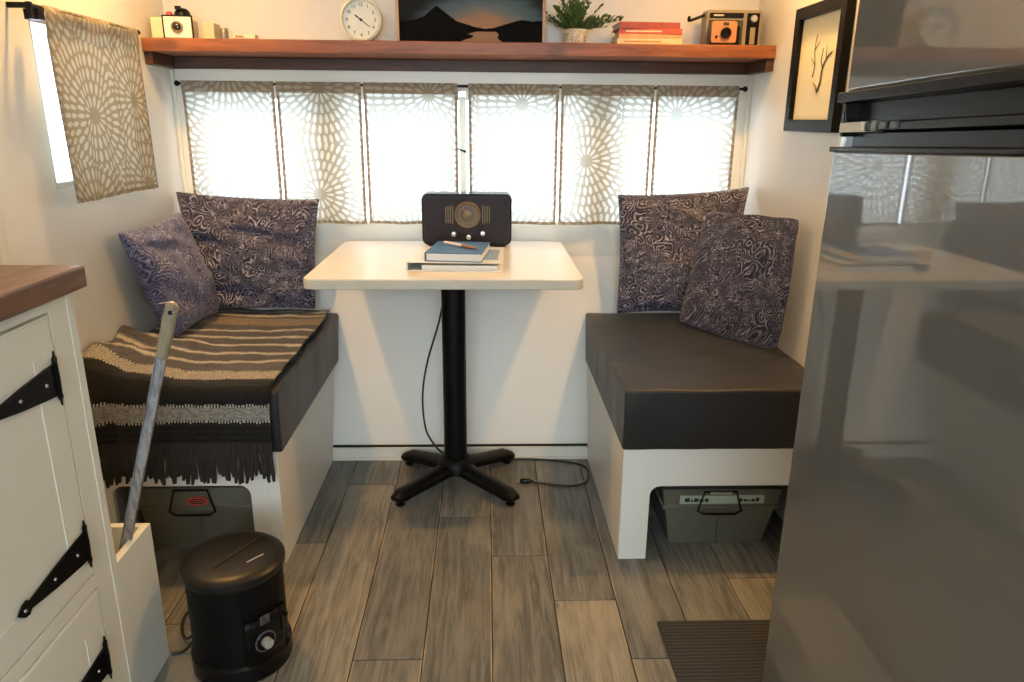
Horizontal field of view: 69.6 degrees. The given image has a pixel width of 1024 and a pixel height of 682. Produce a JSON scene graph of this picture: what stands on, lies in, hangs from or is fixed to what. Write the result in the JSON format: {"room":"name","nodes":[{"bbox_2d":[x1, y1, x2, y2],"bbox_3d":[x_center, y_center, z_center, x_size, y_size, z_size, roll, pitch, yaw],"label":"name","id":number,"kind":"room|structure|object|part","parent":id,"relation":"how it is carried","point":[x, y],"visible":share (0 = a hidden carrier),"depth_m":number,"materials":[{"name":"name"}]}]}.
{"room":"camper van interior","nodes":[
{"label":"camper van interior","id":0,"kind":"room"},
{"bbox_2d":[0,0,183,522],"bbox_3d":[-1.086,0.037,0.454,0.050,2.050,4.460,0,17,-2],"label":"wall","id":1,"kind":"structure","parent":0,"point":[42,223],"depth_m":1.91,"materials":[{"name":"paint"}]},
{"bbox_2d":[0,222,8,264],"bbox_3d":[-1.096,-0.302,1.550,0.006,2.010,0.023,0,17,-2],"label":"trim","id":2,"kind":"structure","parent":1,"relation":"attached to","point":[3,255],"depth_m":1.58,"materials":[{"name":"white paint"}]},
{"bbox_2d":[28,19,73,188],"bbox_3d":[-1.136,-0.612,1.916,0.042,0.392,0.385,0,17,-2],"label":"window","id":3,"kind":"structure","parent":1,"relation":"in","point":[61,166],"depth_m":1.81,"materials":[{"name":"glass"}]},
{"bbox_2d":[6,1,140,34],"bbox_3d":[-1.084,-0.799,1.860,0.053,0.035,0.537,0,17,-2],"label":"curtain rod","id":4,"kind":"object","parent":1,"relation":"attached to","point":[31,11],"visible":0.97,"depth_m":1.63,"materials":[{"name":"black metal"}]},
{"bbox_2d":[42,5,157,202],"bbox_3d":[-1.065,-0.610,1.942,0.012,0.446,0.480,0,17,-2],"label":"curtain","id":5,"kind":"object","parent":4,"relation":"hanging from","point":[96,64],"visible":1,"depth_m":1.91,"materials":[{"name":"fabric"}]},
{"bbox_2d":[140,458,782,681],"bbox_3d":[-0.080,1.004,0.774,2.709,0.030,4.450,0,17,-2],"label":"floor","id":6,"kind":"structure","parent":0,"point":[455,582],"depth_m":1.94,"materials":[{"name":"grey wood"}]},
{"bbox_2d":[0,293,136,681],"bbox_3d":[-0.891,0.497,0.850,0.349,0.884,1.140,0,17,-2],"label":"base cabinet","id":7,"kind":"object","parent":6,"relation":"on","point":[63,616],"visible":0.92,"depth_m":1.22,"materials":[{"name":"paint"}]},
{"bbox_2d":[0,265,86,321],"bbox_3d":[-0.892,0.055,0.716,0.339,0.038,1.178,0,17,-2],"label":"countertop","id":8,"kind":"structure","parent":7,"relation":"on","point":[23,288],"depth_m":1.18,"materials":[{"name":"brown wood"}]},
{"bbox_3d":[-0.755,0.259,1.048,0.001,0.480,0.472,0,17,-2],"label":"door frame moulding","id":9,"kind":"part","parent":7,"relation":"part of","materials":[{"name":"paint"}]},
{"bbox_3d":[-0.764,0.259,1.048,0.016,0.488,0.480,0,17,-2],"label":"cabinet door","id":10,"kind":"part","parent":7,"relation":"part of","materials":[{"name":"paint"}]},
{"bbox_3d":[-0.767,0.666,1.170,0.016,0.290,0.480,0,17,-2],"label":"cabinet door","id":11,"kind":"part","parent":7,"relation":"part of","materials":[{"name":"paint"}]},
{"bbox_3d":[-0.758,0.666,1.170,0.001,0.282,0.472,0,17,-2],"label":"door frame moulding","id":12,"kind":"part","parent":7,"relation":"part of","materials":[{"name":"paint"}]},
{"bbox_2d":[110,523,169,681],"bbox_3d":[-0.849,0.573,1.549,0.152,0.338,0.151,0,17,-2],"label":"wooden box","id":13,"kind":"object","parent":6,"relation":"on","point":[136,561],"visible":0.44,"depth_m":1.55,"materials":[{"name":"paint"}]},
{"bbox_2d":[118,302,178,551],"bbox_3d":[-0.762,0.320,1.493,0.264,0.818,0.026,-2,17,-8],"label":"bar","id":14,"kind":"object","parent":13,"relation":"in","point":[168,321],"visible":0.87,"depth_m":1.45,"materials":[{"name":"metal"}]},
{"bbox_2d":[171,610,192,654],"bbox_3d":[-0.756,0.665,1.749,0.088,0.047,0.183,0,17,-2],"label":"cord","id":15,"kind":"object","parent":6,"relation":"on","point":[184,636],"visible":0.66,"depth_m":1.70,"materials":[{"name":"black rubber"}]},
{"bbox_2d":[138,486,254,547],"bbox_3d":[-0.872,0.441,2.217,0.342,0.203,0.410,0,17,-2],"label":"storage bin","id":16,"kind":"object","parent":6,"relation":"on","point":[177,516],"visible":0.38,"depth_m":2.03,"materials":[{"name":"grey plastic"}]},
{"bbox_2d":[189,499,204,503],"bbox_3d":[-0.861,0.439,2.012,0.044,0.015,0.001,0,17,-2],"label":"print","id":17,"kind":"object","parent":16,"relation":"attached to","point":[191,501],"depth_m":2.01,"materials":[{"name":"red"}]},
{"bbox_2d":[101,370,332,562],"bbox_3d":[-0.876,0.342,2.320,0.494,0.336,0.746,0,17,-2],"label":"storage bench","id":18,"kind":"object","parent":6,"relation":"on","point":[281,508],"visible":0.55,"depth_m":2.09,"materials":[{"name":"paint"}]},
{"bbox_3d":[-0.864,0.447,1.973,0.494,0.336,0.018,0,17,-2],"label":"panel","id":19,"kind":"part","parent":18,"relation":"part of","materials":[{"name":"paint"}]},
{"bbox_2d":[250,313,337,451],"bbox_3d":[-0.865,0.091,2.259,0.514,0.177,0.808,0,17,-2],"label":"seat cushion","id":20,"kind":"object","parent":18,"relation":"on","point":[293,391],"visible":0.26,"depth_m":2.12,"materials":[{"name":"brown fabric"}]},
{"bbox_2d":[82,308,328,487],"bbox_3d":[-0.868,0.097,2.214,0.499,0.341,0.811,0,17,-2],"label":"striped blanket","id":21,"kind":"object","parent":20,"relation":"on","point":[219,374],"visible":0.85,"depth_m":1.88,"materials":[{"name":"black fabric"}]},
{"bbox_2d":[118,213,218,337],"bbox_3d":[-1.031,-0.196,2.234,0.138,0.338,0.394,0,17,-2],"label":"throw pillow","id":22,"kind":"object","parent":21,"relation":"on","point":[167,261],"visible":0.94,"depth_m":2.19,"materials":[{"name":"fabric"}]},
{"bbox_2d":[176,192,318,308],"bbox_3d":[-0.884,-0.303,2.495,0.469,0.393,0.150,0,17,-2],"label":"throw pillow","id":23,"kind":"object","parent":21,"relation":"on","point":[257,252],"visible":0.88,"depth_m":2.45,"materials":[{"name":"fabric"}]},
{"bbox_3d":[-0.639,0.339,2.338,0.018,0.336,0.727,0,17,-2],"label":"panel","id":24,"kind":"part","parent":18,"relation":"part of","materials":[{"name":"paint"}]},
{"bbox_2d":[179,531,292,681],"bbox_3d":[-0.604,0.586,1.636,0.227,0.268,0.218,0,17,-2],"label":"heater","id":25,"kind":"object","parent":6,"relation":"on","point":[241,631],"visible":1,"depth_m":1.56,"materials":[{"name":"black plastic"}]},
{"bbox_3d":[-0.608,0.476,1.603,0.218,0.033,0.218,0,17,-2],"label":"heater lid","id":26,"kind":"part","parent":25,"relation":"part of","materials":[{"name":"plastic"}]},
{"bbox_3d":[-0.529,0.635,1.583,0.014,0.105,0.092,14,21,37],"label":"control panel","id":27,"kind":"part","parent":25,"relation":"part of","materials":[{"name":"black plastic"}]},
{"bbox_3d":[-0.521,0.644,1.571,0.017,0.022,0.022,15,22,40],"label":"thermostat knob","id":28,"kind":"part","parent":25,"relation":"part of","materials":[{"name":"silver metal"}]},
{"bbox_2d":[277,601,287,629],"bbox_3d":[-0.500,0.602,1.613,0.020,0.062,0.020,5,17,13],"label":"switch","id":29,"kind":"object","parent":25,"relation":"attached to","point":[282,614],"depth_m":1.61,"materials":[{"name":"black plastic"}]},
{"bbox_2d":[303,241,582,506],"bbox_3d":[-0.199,0.102,2.410,0.762,0.757,0.664,0,17,-2],"label":"table","id":30,"kind":"object","parent":6,"relation":"on","point":[354,265],"visible":0.96,"depth_m":2.31,"materials":[{"name":"white laminate"}]},
{"bbox_2d":[406,246,503,271],"bbox_3d":[-0.162,-0.248,2.212,0.270,0.027,0.270,1,17,1],"label":"book","id":31,"kind":"object","parent":30,"relation":"on","point":[493,262],"visible":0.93,"depth_m":2.10,"materials":[{"name":"paper"}]},
{"bbox_2d":[424,241,490,262],"bbox_3d":[-0.157,-0.266,2.180,0.164,0.025,0.210,2,17,5],"label":"notebook","id":32,"kind":"object","parent":31,"relation":"on","point":[439,252],"visible":0.99,"depth_m":2.09,"materials":[{"name":"paper"}]},
{"bbox_2d":[443,241,477,248],"bbox_3d":[-0.152,-0.283,2.177,0.010,0.010,0.150,-15,23,-43],"label":"pen","id":33,"kind":"object","parent":32,"relation":"on","point":[444,242],"visible":1,"depth_m":2.17,"materials":[{"name":"plastic"}]},
{"bbox_2d":[421,191,511,246],"bbox_3d":[-0.152,-0.412,2.496,0.300,0.178,0.104,0,17,-2],"label":"radio","id":34,"kind":"object","parent":30,"relation":"on","point":[446,215],"visible":0.99,"depth_m":2.45,"materials":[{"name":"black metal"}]},
{"bbox_2d":[422,310,589,486],"bbox_3d":[-0.018,0.048,2.509,0.626,0.806,0.244,10,19,30],"label":"power cord","id":35,"kind":"object","parent":6,"relation":"on","point":[523,480],"visible":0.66,"depth_m":2.64,"materials":[{"name":"black plastic"}]},
{"bbox_2d":[587,364,792,558],"bbox_3d":[0.554,0.340,2.370,0.540,0.336,0.745,0,17,-2],"label":"storage bench","id":36,"kind":"object","parent":6,"relation":"on","point":[624,480],"visible":0.5,"depth_m":1.99,"materials":[{"name":"paint"}]},
{"bbox_3d":[0.292,0.338,2.370,0.018,0.336,0.727,0,17,-2],"label":"panel","id":37,"kind":"part","parent":36,"relation":"part of","materials":[{"name":"paint"}]},
{"bbox_2d":[586,313,803,449],"bbox_3d":[0.552,0.090,2.307,0.547,0.176,0.808,0,17,-2],"label":"seat cushion","id":38,"kind":"object","parent":36,"relation":"on","point":[662,381],"visible":0.81,"depth_m":1.96,"materials":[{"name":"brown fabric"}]},
{"bbox_2d":[617,187,748,312],"bbox_3d":[0.583,-0.307,2.528,0.447,0.430,0.145,0,17,-2],"label":"throw pillow","id":39,"kind":"object","parent":38,"relation":"on","point":[660,235],"visible":0.73,"depth_m":2.48,"materials":[{"name":"fabric"}]},
{"bbox_2d":[679,212,798,347],"bbox_3d":[0.686,-0.199,2.262,0.037,0.398,0.426,-10,20,-31],"label":"throw pillow","id":40,"kind":"object","parent":38,"relation":"on","point":[738,288],"visible":1,"depth_m":2.22,"materials":[{"name":"fabric"}]},
{"bbox_3d":[0.566,0.444,2.022,0.540,0.336,0.018,0,17,-2],"label":"panel","id":41,"kind":"part","parent":36,"relation":"part of","materials":[{"name":"paint"}]},
{"bbox_2d":[657,619,769,681],"bbox_3d":[0.577,0.732,1.632,0.437,0.008,0.344,0,17,-2],"label":"floor mat","id":42,"kind":"object","parent":6,"relation":"on","point":[701,650],"visible":0.52,"depth_m":1.69,"materials":[{"name":"fabric"}]},
{"bbox_2d":[650,485,781,542],"bbox_3d":[0.582,0.447,2.270,0.338,0.184,0.410,0,17,-2],"label":"storage bin","id":43,"kind":"object","parent":6,"relation":"on","point":[685,514],"visible":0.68,"depth_m":2.09,"materials":[{"name":"grey plastic"}]},
{"bbox_2d":[685,498,708,501],"bbox_3d":[0.518,0.446,2.063,0.067,0.012,0.001,0,17,-2],"label":"print","id":44,"kind":"object","parent":43,"relation":"attached to","point":[686,499],"depth_m":2.06,"materials":[{"name":"black"}]},
{"bbox_2d":[740,498,758,501],"bbox_3d":[0.665,0.446,2.068,0.060,0.011,0.001,0,17,-2],"label":"print","id":45,"kind":"object","parent":43,"relation":"attached to","point":[741,499],"depth_m":2.07,"materials":[{"name":"black"}]},
{"bbox_2d":[762,0,1023,681],"bbox_3d":[0.831,0.016,0.856,0.680,1.772,0.754,0,17,-2],"label":"refrigerator","id":46,"kind":"object","parent":6,"relation":"on","point":[901,557],"visible":1,"depth_m":0.91,"materials":[{"name":"grey metal"}]},
{"bbox_3d":[0.534,-0.542,0.660,0.055,0.586,0.720,0,17,-2],"label":"freezer door","id":47,"kind":"part","parent":46,"relation":"part of","materials":[{"name":"grey metal"}]},
{"bbox_2d":[163,0,759,455],"bbox_3d":[-0.157,-0.568,2.498,2.050,2.050,0.260,0,17,-2],"label":"wall","id":48,"kind":"structure","parent":0,"point":[526,364],"depth_m":2.65,"materials":[{"name":"paint"}]},
{"bbox_2d":[169,70,187,192],"bbox_3d":[-1.127,-0.609,2.518,0.012,0.600,0.014,0,17,-2],"label":"trim","id":49,"kind":"structure","parent":48,"relation":"attached to","point":[172,74],"depth_m":2.48,"materials":[{"name":"white paint"}]},
{"bbox_2d":[141,38,775,74],"bbox_3d":[-0.152,-0.911,2.364,1.948,0.076,0.199,0,17,-2],"label":"wall shelf","id":50,"kind":"object","parent":48,"relation":"attached to","point":[173,53],"visible":1,"depth_m":2.31,"materials":[{"name":"brown wood"}]},
{"bbox_2d":[150,6,198,37],"bbox_3d":[-1.053,-0.991,2.298,0.126,0.098,0.099,-2,17,-8],"label":"camera","id":51,"kind":"object","parent":50,"relation":"on","point":[181,24],"visible":0.92,"depth_m":2.27,"materials":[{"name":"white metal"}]},
{"bbox_3d":[-1.030,-0.965,2.259,0.024,0.024,0.004,-2,17,-8],"label":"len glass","id":52,"kind":"part","parent":51,"relation":"part of","materials":[{"name":"black glass"}]},
{"bbox_3d":[-1.030,-0.967,2.269,0.082,0.062,0.006,-2,17,-8],"label":"plate","id":53,"kind":"part","parent":51,"relation":"part of","materials":[{"name":"white plastic"}]},
{"bbox_2d":[202,23,220,38],"bbox_3d":[-0.947,-0.973,2.323,0.034,0.052,0.060,0,17,-2],"label":"box","id":54,"kind":"object","parent":50,"relation":"on","point":[210,30],"visible":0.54,"depth_m":2.30,"materials":[{"name":"beige cardboard"}]},
{"bbox_2d":[220,28,228,38],"bbox_3d":[-0.907,-0.966,2.321,0.024,0.040,0.024,0,17,-2],"label":"canister","id":55,"kind":"object","parent":50,"relation":"on","point":[223,31],"visible":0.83,"depth_m":2.31,"materials":[{"name":"grey metal"}]},
{"bbox_2d":[233,34,258,38],"bbox_3d":[-0.834,-0.950,2.306,0.068,0.019,0.043,0,17,-2],"label":"matchbox","id":56,"kind":"object","parent":50,"relation":"on","point":[235,36],"visible":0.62,"depth_m":2.29},
{"bbox_2d":[340,0,382,39],"bbox_3d":[-0.472,-1.007,2.310,0.132,0.132,0.048,0,17,-2],"label":"desk clock","id":57,"kind":"object","parent":50,"relation":"on","point":[359,19],"visible":0.93,"depth_m":2.30,"materials":[{"name":"plastic"}]},
{"bbox_2d":[395,0,545,42],"bbox_3d":[-0.130,-1.066,2.321,0.473,0.245,0.036,0,17,-2],"label":"landscape painting","id":58,"kind":"object","parent":50,"relation":"on","point":[416,20],"visible":0.96,"depth_m":2.33,"materials":[{"name":"black paint"}]},
{"bbox_2d":[546,0,623,42],"bbox_3d":[0.226,-1.026,2.336,0.256,0.165,0.219,0,17,-2],"label":"potted plant","id":59,"kind":"object","parent":50,"relation":"on","point":[575,29],"visible":1,"depth_m":2.31,"materials":[{"name":"green plant"}]},
{"bbox_3d":[0.201,-0.968,2.349,0.080,0.046,0.080,0,17,-2],"label":"plant pot","id":60,"kind":"part","parent":59,"relation":"part of","materials":[{"name":"white ceramic"}]},
{"bbox_2d":[611,38,681,43],"bbox_3d":[0.430,-0.957,2.368,0.205,0.018,0.131,0,17,-2],"label":"book","id":61,"kind":"object","parent":50,"relation":"on","point":[618,40],"visible":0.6,"depth_m":2.31,"materials":[{"name":"paper"}]},
{"bbox_2d":[612,34,681,40],"bbox_3d":[0.430,-0.972,2.364,0.199,0.013,0.132,0,17,-2],"label":"book","id":62,"kind":"object","parent":61,"relation":"on","point":[640,36],"visible":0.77,"depth_m":2.30,"materials":[{"name":"paper"}]},
{"bbox_2d":[614,28,681,35],"bbox_3d":[0.434,-0.986,2.360,0.200,0.016,0.137,0,17,-2],"label":"book","id":63,"kind":"object","parent":62,"relation":"on","point":[621,30],"visible":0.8,"depth_m":2.30,"materials":[{"name":"paper"}]},
{"bbox_2d":[612,21,679,32],"bbox_3d":[0.426,-1.002,2.355,0.190,0.019,0.130,-1,17,-4],"label":"book","id":64,"kind":"object","parent":63,"relation":"on","point":[637,25],"visible":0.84,"depth_m":2.29,"materials":[{"name":"paper"}]},
{"bbox_2d":[706,21,739,44],"bbox_3d":[0.672,-0.971,2.329,0.094,0.072,0.064,0,17,-2],"label":"camera","id":65,"kind":"object","parent":50,"relation":"on","point":[719,32],"visible":0.95,"depth_m":2.31,"materials":[{"name":"orange plastic"}]},
{"bbox_2d":[687,10,762,44],"bbox_3d":[0.682,-1.008,2.384,0.238,0.112,0.072,0,17,-2],"label":"radio","id":66,"kind":"object","parent":50,"relation":"on","point":[749,21],"visible":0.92,"depth_m":2.36,"materials":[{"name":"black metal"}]},
{"bbox_3d":[0.595,-1.041,2.369,0.063,0.027,0.011,-2,17,-9],"label":"carry handle","id":67,"kind":"part","parent":66,"relation":"part of","materials":[{"name":"black metal"}]},
{"bbox_3d":[0.772,-1.001,2.363,0.040,0.095,0.004,0,17,-2],"label":"dial panel","id":68,"kind":"part","parent":66,"relation":"part of","materials":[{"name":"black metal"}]},
{"bbox_3d":[0.772,-1.028,2.348,0.022,0.022,0.008,0,17,-2],"label":"tuning knob","id":69,"kind":"part","parent":66,"relation":"part of","materials":[{"name":"metal"}]},
{"bbox_2d":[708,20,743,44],"bbox_3d":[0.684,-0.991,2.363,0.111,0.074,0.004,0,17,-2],"label":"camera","id":70,"kind":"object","parent":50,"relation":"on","point":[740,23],"depth_m":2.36,"materials":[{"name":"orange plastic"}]},
{"bbox_2d":[333,443,587,460],"bbox_3d":[-0.183,0.399,2.648,0.912,0.050,0.024,0,17,-2],"label":"baseboard","id":71,"kind":"structure","parent":48,"relation":"attached to","point":[577,450],"depth_m":2.64,"materials":[{"name":"white paint"}]},
{"bbox_2d":[174,80,747,91],"bbox_3d":[-0.158,-0.851,2.461,1.902,0.018,0.048,0,17,-2],"label":"curtain rod","id":72,"kind":"object","parent":48,"relation":"attached to","point":[176,82],"visible":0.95,"depth_m":2.44,"materials":[{"name":"black metal"}]},
{"bbox_2d":[181,80,282,198],"bbox_3d":[-0.937,-0.630,2.483,0.300,0.468,0.012,0,17,-2],"label":"curtain","id":73,"kind":"object","parent":72,"relation":"hanging from","point":[232,133],"visible":0.77,"depth_m":2.47,"materials":[{"name":"fabric"}]},
{"bbox_2d":[275,81,366,223],"bbox_3d":[-0.641,-0.630,2.493,0.278,0.468,0.012,0,17,-2],"label":"curtain","id":74,"kind":"object","parent":72,"relation":"hanging from","point":[321,124],"visible":0.94,"depth_m":2.49,"materials":[{"name":"fabric"}]},
{"bbox_2d":[363,82,458,223],"bbox_3d":[-0.339,-0.631,2.503,0.312,0.468,0.013,0,17,-2],"label":"curtain","id":75,"kind":"object","parent":72,"relation":"hanging from","point":[411,129],"visible":0.91,"depth_m":2.50,"materials":[{"name":"fabric"}]},
{"bbox_3d":[-0.157,-0.847,2.446,1.880,0.009,0.009,0,17,-2],"label":"rod","id":76,"kind":"part","parent":72,"relation":"part of","materials":[{"name":"black metal"}]},
{"bbox_2d":[468,83,558,224],"bbox_3d":[0.004,-0.631,2.515,0.303,0.468,0.012,0,17,-2],"label":"curtain","id":77,"kind":"object","parent":72,"relation":"hanging from","point":[513,128],"visible":0.86,"depth_m":2.51,"materials":[{"name":"fabric"}]},
{"bbox_2d":[558,84,654,224],"bbox_3d":[0.319,-0.632,2.526,0.313,0.468,0.012,0,17,-2],"label":"curtain","id":78,"kind":"object","parent":72,"relation":"hanging from","point":[606,130],"visible":0.94,"depth_m":2.52,"materials":[{"name":"fabric"}]},
{"bbox_2d":[650,85,739,194],"bbox_3d":[0.623,-0.632,2.536,0.280,0.468,0.012,0,17,-2],"label":"curtain","id":79,"kind":"object","parent":72,"relation":"hanging from","point":[695,126],"visible":0.73,"depth_m":2.52,"materials":[{"name":"fabric"}]},
{"bbox_2d":[347,91,582,226],"bbox_3d":[-0.164,-0.630,2.567,0.837,0.456,0.063,0,17,-2],"label":"window","id":80,"kind":"structure","parent":48,"relation":"in","point":[462,98],"depth_m":2.56,"materials":[{"name":"white paint"}]},
{"bbox_3d":[-0.168,-0.833,2.483,0.026,0.019,0.017,0,17,-2],"label":"catch plate","id":81,"kind":"part","parent":80,"relation":"part of","materials":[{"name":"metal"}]},
{"bbox_2d":[607,98,655,226],"bbox_3d":[0.554,-0.624,2.598,0.427,0.440,0.055,0,17,-2],"label":"window","id":82,"kind":"structure","parent":48,"relation":"in","point":[608,225],"depth_m":2.64,"materials":[{"name":"white paint"}]},
{"bbox_2d":[738,76,752,188],"bbox_3d":[0.810,-0.612,2.585,0.012,0.600,0.014,0,17,-2],"label":"trim","id":83,"kind":"structure","parent":48,"relation":"attached to","point":[750,83],"depth_m":2.54,"materials":[{"name":"white paint"}]},
{"bbox_2d":[743,0,858,520],"bbox_3d":[1.068,0.034,0.528,0.360,2.050,4.460,0,17,-2],"label":"wall","id":84,"kind":"structure","parent":0,"point":[787,174],"depth_m":2.21,"materials":[{"name":"paint"}]},
{"bbox_2d":[783,0,856,132],"bbox_3d":[0.824,-0.738,1.989,0.023,0.332,0.318,0,17,-2],"label":"framed picture","id":85,"kind":"object","parent":84,"relation":"attached to","point":[823,30],"visible":1,"depth_m":1.97,"materials":[{"name":"black wood"}]}
]}

